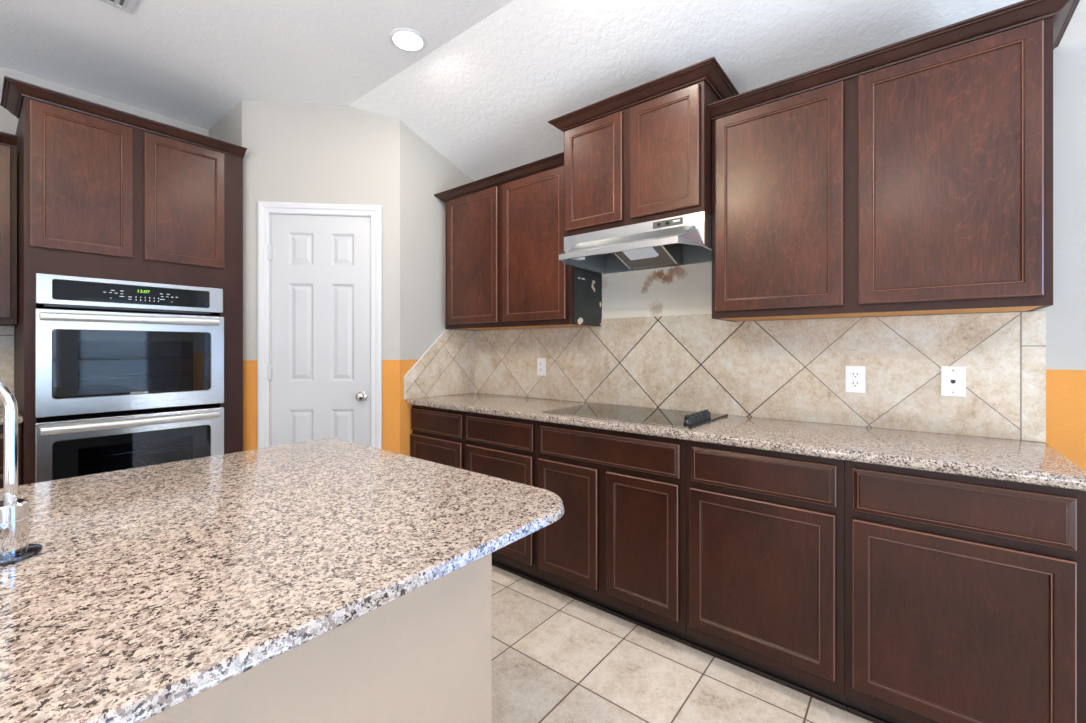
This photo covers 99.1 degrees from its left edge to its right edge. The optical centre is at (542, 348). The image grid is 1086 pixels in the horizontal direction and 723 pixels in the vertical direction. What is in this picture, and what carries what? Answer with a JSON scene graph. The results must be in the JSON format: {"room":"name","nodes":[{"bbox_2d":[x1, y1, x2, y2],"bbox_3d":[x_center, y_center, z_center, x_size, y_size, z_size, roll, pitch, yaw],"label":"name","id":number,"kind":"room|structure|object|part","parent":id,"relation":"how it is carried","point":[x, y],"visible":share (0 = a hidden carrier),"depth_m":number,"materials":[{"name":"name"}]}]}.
{"room":"kitchen","nodes":[
{"label":"kitchen","id":0,"kind":"room"},
{"bbox_2d":[0,66,208,395],"bbox_3d":[-3.674,-0.150,1.735,0.100,2.790,6.700,0,0,39],"label":"wall","id":1,"kind":"structure","parent":0,"point":[8,121],"depth_m":2.73,"materials":[{"name":"paint"}]},
{"bbox_2d":[0,326,13,405],"bbox_3d":[-3.219,0.097,2.212,0.010,0.435,0.912,0,0,39],"label":"tile backsplash","id":2,"kind":"structure","parent":1,"relation":"attached to","point":[6,332],"depth_m":2.55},
{"bbox_2d":[0,131,17,325],"bbox_3d":[-3.090,-0.595,2.066,0.390,0.945,0.972,0,0,39],"label":"upper cabinet","id":3,"kind":"object","parent":1,"relation":"attached to","point":[8,142],"visible":1,"depth_m":2.33,"materials":[{"name":"brown wood"}]},
{"bbox_3d":[-2.822,-0.584,2.170,0.020,0.863,0.430,0,0,39],"label":"door","id":4,"kind":"part","parent":3,"relation":"part of","materials":[{"name":"brown wood"}]},
{"bbox_3d":[-3.079,-1.044,2.058,0.362,0.046,0.972,0,0,39],"label":"crown moulding","id":5,"kind":"part","parent":3,"relation":"part of","materials":[{"name":"brown wood"}]},
{"bbox_2d":[209,100,241,146],"bbox_3d":[-2.093,-0.150,3.116,0.633,2.790,0.090,0,0,39],"label":"wall","id":6,"kind":"structure","parent":0,"point":[228,128],"depth_m":3.01,"materials":[{"name":"paint"}]},
{"bbox_2d":[242,100,399,453],"bbox_3d":[-1.403,-0.150,2.979,0.957,2.790,0.090,0,0,-6],"label":"wall","id":7,"kind":"structure","parent":0,"point":[296,152],"depth_m":2.94,"materials":[{"name":"paint"}]},
{"bbox_2d":[257,201,381,448],"bbox_3d":[-1.407,0.166,2.945,0.749,2.158,0.156,0,0,-6],"label":"door","id":8,"kind":"structure","parent":7,"relation":"in","point":[319,265],"depth_m":2.94,"materials":[{"name":"white paint"}]},
{"bbox_3d":[-1.153,0.307,2.930,0.062,0.062,0.070,0,0,-6],"label":"knob","id":9,"kind":"part","parent":8,"relation":"part of","materials":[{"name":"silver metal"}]},
{"bbox_2d":[400,121,474,455],"bbox_3d":[-0.754,-0.112,3.268,0.090,2.714,0.651,0,0,39],"label":"wall","id":10,"kind":"structure","parent":0,"point":[424,172],"depth_m":3.11,"materials":[{"name":"paint"}]},
{"bbox_2d":[404,330,474,398],"bbox_3d":[-0.708,0.101,3.243,0.012,0.464,0.612,0,0,39],"label":"tile backsplash","id":11,"kind":"structure","parent":10,"relation":"attached to","point":[447,367],"depth_m":3.26,"materials":[{"name":"beige tile"}]},
{"bbox_2d":[0,0,1023,180],"bbox_3d":[-0.837,-1.443,-0.482,7.300,0.443,6.800,0,0,39],"label":"ceiling","id":12,"kind":"structure","parent":0,"point":[487,82],"depth_m":2.29,"materials":[{"name":"paint"}]},
{"bbox_2d":[99,0,137,13],"bbox_3d":[-1.871,-1.539,1.918,0.304,0.012,0.304,0,0,39],"label":"ceiling vent","id":13,"kind":"object","parent":12,"relation":"in","point":[128,6],"visible":1,"depth_m":2.07,"materials":[{"name":"white metal"}]},
{"bbox_2d":[390,28,425,51],"bbox_3d":[-0.677,-1.541,2.321,0.176,0.008,0.176,0,0,39],"label":"recessed light","id":14,"kind":"object","parent":12,"relation":"in","point":[409,40],"visible":1,"depth_m":2.31,"materials":[{"name":"white paint"}]},
{"bbox_2d":[492,565,872,722],"bbox_3d":[-0.837,1.295,-0.482,7.300,0.100,6.800,0,0,39],"label":"floor","id":15,"kind":"structure","parent":0,"point":[557,657],"depth_m":1.76,"materials":[{"name":"tile"}]},
{"bbox_2d":[0,423,20,487],"bbox_3d":[-2.974,0.799,2.012,0.639,0.892,0.910,0,0,39],"label":"base cabinet","id":16,"kind":"object","parent":15,"relation":"on","point":[19,425],"visible":0.08,"depth_m":2.13,"materials":[{"name":"brown wood"}]},
{"bbox_3d":[-2.591,0.477,1.994,0.020,0.165,0.400,0,0,39],"label":"drawer","id":17,"kind":"part","parent":16,"relation":"part of","materials":[{"name":"brown wood"}]},
{"bbox_3d":[-2.591,0.662,1.994,0.020,0.165,0.400,0,0,39],"label":"drawer","id":18,"kind":"part","parent":16,"relation":"part of","materials":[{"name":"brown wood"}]},
{"bbox_2d":[0,406,22,424],"bbox_3d":[-2.970,0.334,2.011,0.649,0.038,0.914,0,0,39],"label":"countertop","id":19,"kind":"structure","parent":16,"relation":"on","point":[20,418],"depth_m":2.16,"materials":[{"name":"beige stone"}]},
{"bbox_2d":[0,76,246,484],"bbox_3d":[-2.384,0.016,2.665,0.740,2.458,0.961,0,0,39],"label":"tall cabinet","id":20,"kind":"object","parent":15,"relation":"on","point":[105,192],"visible":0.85,"depth_m":2.40,"materials":[{"name":"brown wood"}]},
{"bbox_3d":[-2.272,-0.815,2.295,0.020,0.680,0.363,0,0,39],"label":"door","id":21,"kind":"part","parent":20,"relation":"part of","materials":[{"name":"brown wood"}]},
{"bbox_3d":[-2.248,-1.190,2.556,0.392,0.046,0.961,0,0,39],"label":"crown moulding","id":22,"kind":"part","parent":20,"relation":"part of","materials":[{"name":"brown wood"}]},
{"bbox_2d":[35,273,223,482],"bbox_3d":[-2.312,0.249,2.596,0.623,1.201,0.752,0,0,39],"label":"double oven","id":23,"kind":"object","parent":20,"relation":"in","point":[122,367],"visible":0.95,"depth_m":2.48,"materials":[{"name":"grey metal"}]},
{"bbox_3d":[-2.136,-0.280,2.454,0.034,0.143,0.748,0,0,39],"label":"control panel","id":24,"kind":"part","parent":23,"relation":"part of","materials":[{"name":"metal"}]},
{"bbox_3d":[-2.132,-0.281,2.442,0.005,0.103,0.634,0,0,39],"label":"panel glass","id":25,"kind":"part","parent":23,"relation":"part of","materials":[{"name":"black glass"}]},
{"bbox_3d":[-2.014,-0.815,2.617,0.020,0.680,0.367,0,0,39],"label":"door","id":26,"kind":"part","parent":20,"relation":"part of","materials":[{"name":"brown wood"}]},
{"bbox_2d":[140,553,491,722],"bbox_3d":[-1.242,0.801,0.428,0.872,0.888,2.490,0,0,39],"label":"kitchen island","id":27,"kind":"object","parent":15,"relation":"on","point":[424,655],"visible":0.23,"depth_m":0.90,"materials":[{"name":"paint"}]},
{"bbox_2d":[0,438,564,722],"bbox_3d":[-1.166,0.346,0.372,1.140,0.022,2.618,0,0,39],"label":"island countertop","id":28,"kind":"structure","parent":27,"relation":"on","point":[150,589],"depth_m":0.74,"materials":[{"name":"stone"}]},
{"bbox_2d":[0,381,42,565],"bbox_3d":[-0.874,0.181,0.700,0.090,0.307,0.168,0,0,20],"label":"kitchen faucet","id":29,"kind":"object","parent":28,"relation":"on","point":[15,546],"visible":1,"depth_m":0.74,"materials":[{"name":"silver metal"}]},
{"bbox_3d":[-0.849,0.280,0.678,0.039,0.034,0.095,0,0,7],"label":"lever","id":30,"kind":"part","parent":29,"relation":"part of","materials":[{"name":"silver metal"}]},
{"bbox_3d":[-0.895,0.139,0.692,0.016,0.222,0.145,0,0,39],"label":"spout","id":31,"kind":"part","parent":29,"relation":"part of","materials":[{"name":"silver metal"}]},
{"bbox_3d":[-0.862,0.331,0.739,0.086,0.008,0.086,0,0,39],"label":"plate","id":32,"kind":"part","parent":29,"relation":"part of","materials":[{"name":"silver metal"}]},
{"bbox_2d":[410,405,544,585],"bbox_3d":[-0.278,0.807,2.929,1.072,0.875,0.579,0,0,39],"label":"base cabinet","id":33,"kind":"object","parent":15,"relation":"on","point":[506,448],"visible":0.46,"depth_m":2.59,"materials":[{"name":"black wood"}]},
{"bbox_3d":[-0.672,0.841,2.888,0.499,0.557,0.020,0,0,39],"label":"door","id":34,"kind":"part","parent":33,"relation":"part of","materials":[{"name":"brown wood"}]},
{"bbox_3d":[-0.672,0.465,2.888,0.499,0.138,0.020,0,0,39],"label":"drawer","id":35,"kind":"part","parent":33,"relation":"part of","materials":[{"name":"brown wood"}]},
{"bbox_3d":[-0.250,0.465,2.548,0.507,0.138,0.020,0,0,39],"label":"drawer","id":36,"kind":"part","parent":33,"relation":"part of","materials":[{"name":"brown wood"}]},
{"bbox_3d":[-0.251,0.841,2.549,0.505,0.557,0.020,0,0,39],"label":"door","id":37,"kind":"part","parent":33,"relation":"part of","materials":[{"name":"brown wood"}]},
{"bbox_2d":[407,393,1085,490],"bbox_3d":[0.449,0.351,2.333,2.953,0.036,0.599,0,0,39],"label":"countertop","id":38,"kind":"structure","parent":33,"relation":"on","point":[1029,462],"depth_m":1.65,"materials":[{"name":"beige stone"}]},
{"bbox_2d":[542,403,727,428],"bbox_3d":[0.456,0.310,2.338,0.780,0.046,0.495,0,0,39],"label":"cooktop","id":39,"kind":"object","parent":38,"relation":"in","point":[623,413],"visible":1,"depth_m":2.25,"materials":[{"name":"black glass"}]},
{"bbox_3d":[0.631,0.307,2.001,0.047,0.040,0.047,0,0,39],"label":"knob","id":40,"kind":"part","parent":39,"relation":"part of","materials":[{"name":"black plastic"}]},
{"bbox_3d":[0.663,0.307,2.041,0.047,0.040,0.047,0,0,39],"label":"knob","id":41,"kind":"part","parent":39,"relation":"part of","materials":[{"name":"black plastic"}]},
{"bbox_3d":[0.695,0.307,2.081,0.047,0.040,0.047,0,0,39],"label":"knob","id":42,"kind":"part","parent":39,"relation":"part of","materials":[{"name":"black plastic"}]},
{"bbox_3d":[0.727,0.307,2.120,0.047,0.040,0.047,0,0,39],"label":"knob","id":43,"kind":"part","parent":39,"relation":"part of","materials":[{"name":"black plastic"}]},
{"bbox_3d":[0.759,0.307,2.160,0.047,0.040,0.047,0,0,39],"label":"knob","id":44,"kind":"part","parent":39,"relation":"part of","materials":[{"name":"black plastic"}]},
{"bbox_3d":[0.756,0.329,2.096,0.008,0.008,0.495,0,0,39],"label":"trim","id":45,"kind":"part","parent":39,"relation":"part of","materials":[{"name":"black plastic"}]},
{"bbox_2d":[538,421,691,646],"bbox_3d":[0.447,0.807,2.346,0.786,0.875,0.579,0,0,39],"label":"base cabinet","id":46,"kind":"object","parent":15,"relation":"on","point":[618,546],"visible":0.71,"depth_m":2.07,"materials":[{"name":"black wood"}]},
{"bbox_3d":[0.116,0.841,2.254,0.352,0.557,0.020,0,0,39],"label":"door","id":47,"kind":"part","parent":46,"relation":"part of","materials":[{"name":"brown wood"}]},
{"bbox_3d":[0.273,0.465,2.127,0.734,0.138,0.020,0,0,39],"label":"drawer","id":48,"kind":"part","parent":46,"relation":"part of","materials":[{"name":"brown wood"}]},
{"bbox_3d":[0.423,0.841,2.007,0.341,0.557,0.020,0,0,39],"label":"door","id":49,"kind":"part","parent":46,"relation":"part of","materials":[{"name":"brown wood"}]},
{"bbox_2d":[687,440,846,710],"bbox_3d":[0.966,0.807,1.929,0.543,0.875,0.579,0,0,39],"label":"base cabinet","id":50,"kind":"object","parent":15,"relation":"on","point":[766,529],"visible":0.81,"depth_m":1.69,"materials":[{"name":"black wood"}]},
{"bbox_3d":[0.788,0.841,1.713,0.498,0.557,0.020,0,0,39],"label":"door","id":51,"kind":"part","parent":50,"relation":"part of","materials":[{"name":"brown wood"}]},
{"bbox_3d":[0.792,0.465,1.710,0.495,0.138,0.020,0,0,39],"label":"drawer","id":52,"kind":"part","parent":50,"relation":"part of","materials":[{"name":"brown wood"}]},
{"bbox_2d":[845,460,1085,722],"bbox_3d":[1.387,0.807,1.591,0.534,0.875,0.579,0,0,39],"label":"base cabinet","id":53,"kind":"object","parent":15,"relation":"on","point":[965,596],"visible":0.9,"depth_m":1.36,"materials":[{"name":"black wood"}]},
{"bbox_3d":[1.213,0.465,1.372,0.491,0.138,0.020,0,0,39],"label":"drawer","id":54,"kind":"part","parent":53,"relation":"part of","materials":[{"name":"brown wood"}]},
{"bbox_2d":[475,0,1085,471],"bbox_3d":[1.262,0.012,2.129,7.300,2.466,0.100,0,0,39],"label":"wall","id":55,"kind":"structure","parent":0,"point":[1066,318],"depth_m":1.61,"materials":[{"name":"paint"}]},
{"bbox_2d":[434,152,601,330],"bbox_3d":[-0.204,-0.596,2.997,1.132,0.928,0.380,0,0,39],"label":"upper cabinet","id":56,"kind":"object","parent":55,"relation":"attached to","point":[505,230],"visible":0.94,"depth_m":2.80,"materials":[{"name":"brown wood"}]},
{"bbox_3d":[-0.466,-0.585,3.030,0.473,0.844,0.020,0,0,39],"label":"door","id":57,"kind":"part","parent":56,"relation":"part of","materials":[{"name":"brown wood"}]},
{"bbox_3d":[-0.207,-1.037,2.995,1.130,0.046,0.372,0,0,39],"label":"crown moulding","id":58,"kind":"part","parent":56,"relation":"part of","materials":[{"name":"brown wood"}]},
{"bbox_3d":[-0.155,-0.141,3.010,1.040,0.014,0.298,0,0,39],"label":"panel","id":59,"kind":"part","parent":56,"relation":"part of","materials":[{"name":"brown wood"}]},
{"bbox_3d":[-0.060,-0.585,2.703,0.478,0.844,0.020,0,0,39],"label":"door","id":60,"kind":"part","parent":56,"relation":"part of","materials":[{"name":"brown wood"}]},
{"bbox_3d":[0.264,-0.574,2.679,0.002,0.882,0.290,0,0,39],"label":"panel","id":61,"kind":"part","parent":56,"relation":"part of","materials":[{"name":"black laminate"}]},
{"bbox_2d":[559,211,711,273],"bbox_3d":[0.490,-0.515,2.338,0.748,0.152,0.538,0,0,39],"label":"range hood","id":62,"kind":"object","parent":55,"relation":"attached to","point":[686,239],"visible":0.99,"depth_m":2.30,"materials":[{"name":"metal"}]},
{"bbox_3d":[0.389,-0.495,2.451,0.010,0.111,0.304,0,0,39],"label":"filter rail","id":63,"kind":"part","parent":62,"relation":"part of","materials":[{"name":"metal"}]},
{"bbox_2d":[622,247,658,259],"bbox_3d":[0.479,-0.499,2.351,0.160,0.070,0.165,0,0,39],"label":"lamp","id":64,"kind":"object","parent":62,"relation":"attached to","point":[650,252],"depth_m":2.36,"materials":[{"name":"white plastic"}]},
{"bbox_2d":[653,217,682,228],"bbox_3d":[0.564,-0.567,2.098,0.142,0.030,0.003,0,0,39],"label":"control panel","id":65,"kind":"object","parent":62,"relation":"attached to","point":[672,222],"depth_m":2.09,"materials":[{"name":"grey"}]},
{"bbox_3d":[0.597,-0.495,2.284,0.010,0.111,0.304,0,0,39],"label":"filter rail","id":66,"kind":"part","parent":62,"relation":"part of","materials":[{"name":"metal"}]},
{"bbox_2d":[548,57,738,236],"bbox_3d":[0.511,-0.896,2.364,0.872,0.611,0.470,0,0,39],"label":"upper cabinet","id":67,"kind":"object","parent":55,"relation":"attached to","point":[642,153],"visible":0.87,"depth_m":2.16,"materials":[{"name":"brown wood"}]},
{"bbox_3d":[0.251,-0.879,2.337,0.338,0.523,0.020,0,0,39],"label":"door","id":68,"kind":"part","parent":67,"relation":"part of","materials":[{"name":"brown wood"}]},
{"bbox_3d":[0.509,-1.179,2.361,0.872,0.046,0.462,0,0,39],"label":"crown moulding","id":69,"kind":"part","parent":67,"relation":"part of","materials":[{"name":"brown wood"}]},
{"bbox_3d":[0.546,-0.879,2.100,0.328,0.523,0.020,0,0,39],"label":"door","id":70,"kind":"part","parent":67,"relation":"part of","materials":[{"name":"brown wood"}]},
{"bbox_2d":[602,262,711,318],"bbox_3d":[0.652,-0.396,2.552,0.758,0.439,0.006,0,0,39],"label":"wall panel","id":71,"kind":"object","parent":55,"relation":"attached to","point":[684,289],"depth_m":2.56,"materials":[{"name":"white paint"}]},
{"bbox_2d":[475,311,1045,441],"bbox_3d":[0.632,0.079,2.565,2.950,0.508,0.010,0,0,39],"label":"tile backsplash","id":72,"kind":"structure","parent":55,"relation":"attached to","point":[776,369],"depth_m":2.12,"materials":[{"name":"beige tile"}]},
{"bbox_2d":[537,358,545,375],"bbox_3d":[-0.011,0.123,3.070,0.072,0.116,0.009,0,0,39],"label":"outlet plate","id":73,"kind":"object","parent":72,"relation":"attached to","point":[541,362],"visible":1,"depth_m":3.06,"materials":[{"name":"white plastic"}]},
{"bbox_2d":[845,366,865,392],"bbox_3d":[1.339,0.133,1.984,0.072,0.116,0.009,0,0,39],"label":"outlet plate","id":74,"kind":"object","parent":72,"relation":"attached to","point":[855,376],"visible":1,"depth_m":1.98,"materials":[{"name":"white plastic"}]},
{"bbox_2d":[851,371,859,377],"bbox_3d":[1.337,0.114,1.982,0.033,0.029,0.003,0,0,39],"label":"socket","id":75,"kind":"object","parent":74,"relation":"attached to","point":[854,374],"depth_m":1.98,"materials":[{"name":"white plastic"}]},
{"bbox_2d":[851,380,859,386],"bbox_3d":[1.337,0.152,1.982,0.033,0.029,0.003,0,0,39],"label":"socket","id":76,"kind":"object","parent":74,"relation":"attached to","point":[854,383],"depth_m":1.98,"materials":[{"name":"white plastic"}]},
{"bbox_2d":[941,366,965,396],"bbox_3d":[1.584,0.128,1.788,0.072,0.116,0.008,0,0,39],"label":"phone jack plate","id":77,"kind":"object","parent":72,"relation":"attached to","point":[953,378],"visible":1,"depth_m":1.79,"materials":[{"name":"white plastic"}]},
{"bbox_2d":[707,0,1079,321],"bbox_3d":[1.260,-0.596,1.820,1.098,0.928,0.380,0,0,39],"label":"upper cabinet","id":78,"kind":"object","parent":55,"relation":"attached to","point":[913,175],"visible":1,"depth_m":1.64,"materials":[{"name":"brown wood"}]},
{"bbox_3d":[0.947,-0.584,1.894,0.474,0.842,0.020,0,0,39],"label":"door","id":79,"kind":"part","parent":78,"relation":"part of","materials":[{"name":"brown wood"}]},
{"bbox_3d":[1.262,-0.141,1.871,1.008,0.014,0.298,0,0,39],"label":"panel","id":80,"kind":"part","parent":78,"relation":"part of","materials":[{"name":"brown wood"}]},
{"bbox_3d":[1.258,-1.037,1.817,1.098,0.046,0.372,0,0,39],"label":"crown moulding","id":81,"kind":"part","parent":78,"relation":"part of","materials":[{"name":"brown wood"}]},
{"bbox_3d":[1.352,-0.584,1.568,0.469,0.842,0.020,0,0,39],"label":"door","id":82,"kind":"part","parent":78,"relation":"part of","materials":[{"name":"brown wood"}]}
]}

